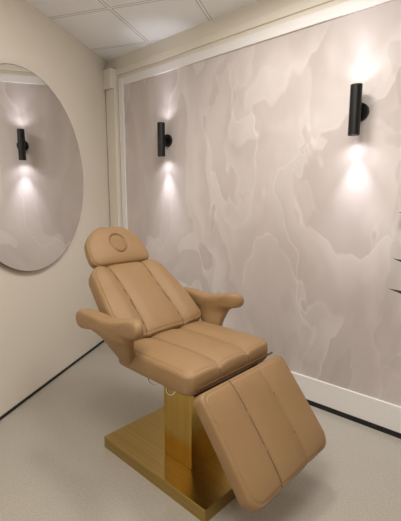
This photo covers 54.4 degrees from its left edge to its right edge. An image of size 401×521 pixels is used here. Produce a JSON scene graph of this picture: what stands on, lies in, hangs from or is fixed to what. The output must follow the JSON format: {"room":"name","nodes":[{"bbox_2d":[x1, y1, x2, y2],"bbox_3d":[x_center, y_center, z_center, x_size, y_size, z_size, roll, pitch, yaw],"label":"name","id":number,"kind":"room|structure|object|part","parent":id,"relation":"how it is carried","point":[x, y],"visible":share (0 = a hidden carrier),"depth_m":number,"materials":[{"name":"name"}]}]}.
{"room":"beauty treatment room","nodes":[
{"label":"beauty treatment room","id":0,"kind":"room"},
{"bbox_2d":[0,0,109,416],"bbox_3d":[-1.496,-0.177,1.376,0.100,2.632,5.200,2,9,13],"label":"wall","id":1,"kind":"structure","parent":0,"point":[41,336],"depth_m":2.93,"materials":[{"name":"beige paint"}]},
{"bbox_2d":[0,64,82,270],"bbox_3d":[-1.137,-0.585,2.616,0.030,1.316,1.316,2,9,13],"label":"wall mirror","id":2,"kind":"object","parent":1,"relation":"attached to","point":[41,172],"visible":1,"depth_m":2.63,"materials":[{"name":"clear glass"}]},
{"bbox_2d":[0,340,103,419],"bbox_3d":[-1.445,1.118,1.553,0.008,0.018,5.160,2,9,13],"label":"baseboard","id":3,"kind":"structure","parent":1,"relation":"attached to","point":[102,341],"depth_m":2.87,"materials":[{"name":"black rubber"}]},
{"bbox_2d":[26,0,258,61],"bbox_3d":[0.642,-1.454,0.689,4.363,0.100,5.200,2,9,13],"label":"ceiling","id":4,"kind":"structure","parent":0,"point":[112,29],"depth_m":2.78,"materials":[{"name":"tile"}]},
{"bbox_2d":[0,341,400,520],"bbox_3d":[0.642,1.246,1.105,4.363,0.100,5.200,2,9,13],"label":"floor","id":5,"kind":"structure","parent":0,"point":[56,464],"depth_m":2.00,"materials":[{"name":"beige plastic"}]},
{"bbox_2d":[76,227,325,520],"bbox_3d":[-0.093,0.454,2.014,1.368,1.190,0.767,8,12,43],"label":"chair","id":6,"kind":"object","parent":5,"relation":"on","point":[229,425],"visible":1,"depth_m":1.82,"materials":[{"name":"brown leather"}]},
{"bbox_3d":[-0.428,0.359,1.863,0.526,0.253,0.110,8,12,43],"label":"armrest","id":7,"kind":"part","parent":6,"relation":"part of","materials":[{"name":"beige leather"}]},
{"bbox_2d":[84,227,148,268],"bbox_3d":[-0.513,-0.083,2.346,0.408,0.258,0.100,-9,-24,-46],"label":"cushion","id":8,"kind":"object","parent":6,"relation":"on","point":[107,247],"depth_m":2.28,"materials":[{"name":"beige leather"}]},
{"bbox_2d":[89,259,200,340],"bbox_3d":[-0.321,0.204,2.194,0.570,0.118,0.494,-9,52,-46],"label":"backrest cushion","id":9,"kind":"object","parent":6,"relation":"on","point":[144,290],"depth_m":2.15,"materials":[{"name":"beige leather"}]},
{"bbox_3d":[-0.078,1.013,2.085,0.762,0.064,0.520,8,12,43],"label":"plate","id":10,"kind":"part","parent":6,"relation":"part of","materials":[{"name":"gold metal"}]},
{"bbox_2d":[119,321,267,395],"bbox_3d":[-0.031,0.450,1.935,0.515,0.129,0.584,8,12,43],"label":"seat cushion","id":11,"kind":"object","parent":6,"relation":"on","point":[183,357],"depth_m":1.79,"materials":[{"name":"beige leather"}]},
{"bbox_3d":[0.024,0.286,2.334,0.526,0.253,0.110,8,12,43],"label":"armrest","id":12,"kind":"part","parent":6,"relation":"part of","materials":[{"name":"beige leather"}]},
{"bbox_3d":[-0.020,0.521,1.954,0.460,0.045,0.500,8,12,43],"label":"seat frame","id":13,"kind":"part","parent":6,"relation":"part of","materials":[{"name":"brown leather"}]},
{"bbox_2d":[194,355,325,511],"bbox_3d":[0.282,0.699,1.678,0.594,0.457,0.091,-9,-25,-46],"label":"cushion","id":14,"kind":"object","parent":6,"relation":"on","point":[262,430],"depth_m":1.59,"materials":[{"name":"beige leather"}]},
{"bbox_2d":[388,212,400,293],"bbox_3d":[1.101,0.331,1.674,0.565,1.537,0.409,0,9,0],"label":"potted plant","id":15,"kind":"object","parent":5,"relation":"on","point":[398,291],"visible":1,"depth_m":1.70,"materials":[{"name":"green plant"}]},
{"bbox_2d":[107,0,400,405],"bbox_3d":[0.980,-0.314,2.263,5.000,2.632,0.100,8,12,41],"label":"wall","id":16,"kind":"structure","parent":0,"point":[261,192],"depth_m":2.55,"materials":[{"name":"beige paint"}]},
{"bbox_2d":[103,68,116,90],"bbox_3d":[-0.849,-1.662,3.599,0.160,0.170,0.080,8,12,41],"label":"trim","id":17,"kind":"structure","parent":16,"relation":"attached to","point":[109,75],"depth_m":3.55,"materials":[{"name":"beige paint"}]},
{"bbox_2d":[106,88,122,226],"bbox_3d":[-0.818,-0.430,3.781,0.135,2.320,0.050,8,12,41],"label":"trim","id":18,"kind":"structure","parent":16,"relation":"attached to","point":[112,95],"depth_m":3.67,"materials":[{"name":"beige paint"}]},
{"bbox_2d":[118,78,127,228],"bbox_3d":[-0.720,-0.529,3.699,0.060,2.260,0.018,8,12,41],"label":"trim","id":19,"kind":"structure","parent":16,"relation":"attached to","point":[120,81],"depth_m":3.62,"materials":[{"name":"white paint"}]},
{"bbox_2d":[157,122,171,156],"bbox_3d":[-0.303,-0.984,3.187,0.100,0.264,0.109,8,12,41],"label":"wall sconce","id":20,"kind":"object","parent":16,"relation":"attached to","point":[163,140],"visible":1,"depth_m":3.15,"materials":[{"name":"black metal"}]},
{"bbox_2d":[116,0,332,75],"bbox_3d":[0.961,-1.478,2.024,4.930,0.055,0.014,8,12,41],"label":"trim","id":21,"kind":"structure","parent":16,"relation":"attached to","point":[302,5],"depth_m":2.70,"materials":[{"name":"beige paint"}]},
{"bbox_2d":[122,0,391,85],"bbox_3d":[1.039,-1.373,1.969,4.720,0.065,0.014,8,12,41],"label":"trim","id":22,"kind":"structure","parent":16,"relation":"attached to","point":[351,6],"depth_m":2.53,"materials":[{"name":"white paint"}]},
{"bbox_2d":[259,362,400,438],"bbox_3d":[0.961,0.902,2.390,4.930,0.190,0.014,8,12,41],"label":"baseboard","id":23,"kind":"structure","parent":16,"relation":"attached to","point":[387,415],"depth_m":2.40,"materials":[{"name":"white paint"}]},
{"bbox_2d":[348,83,368,135],"bbox_3d":[0.861,-0.825,2.150,0.100,0.264,0.109,8,12,41],"label":"wall sconce","id":24,"kind":"object","parent":16,"relation":"attached to","point":[358,111],"visible":1,"depth_m":2.11,"materials":[{"name":"black metal"}]}
]}

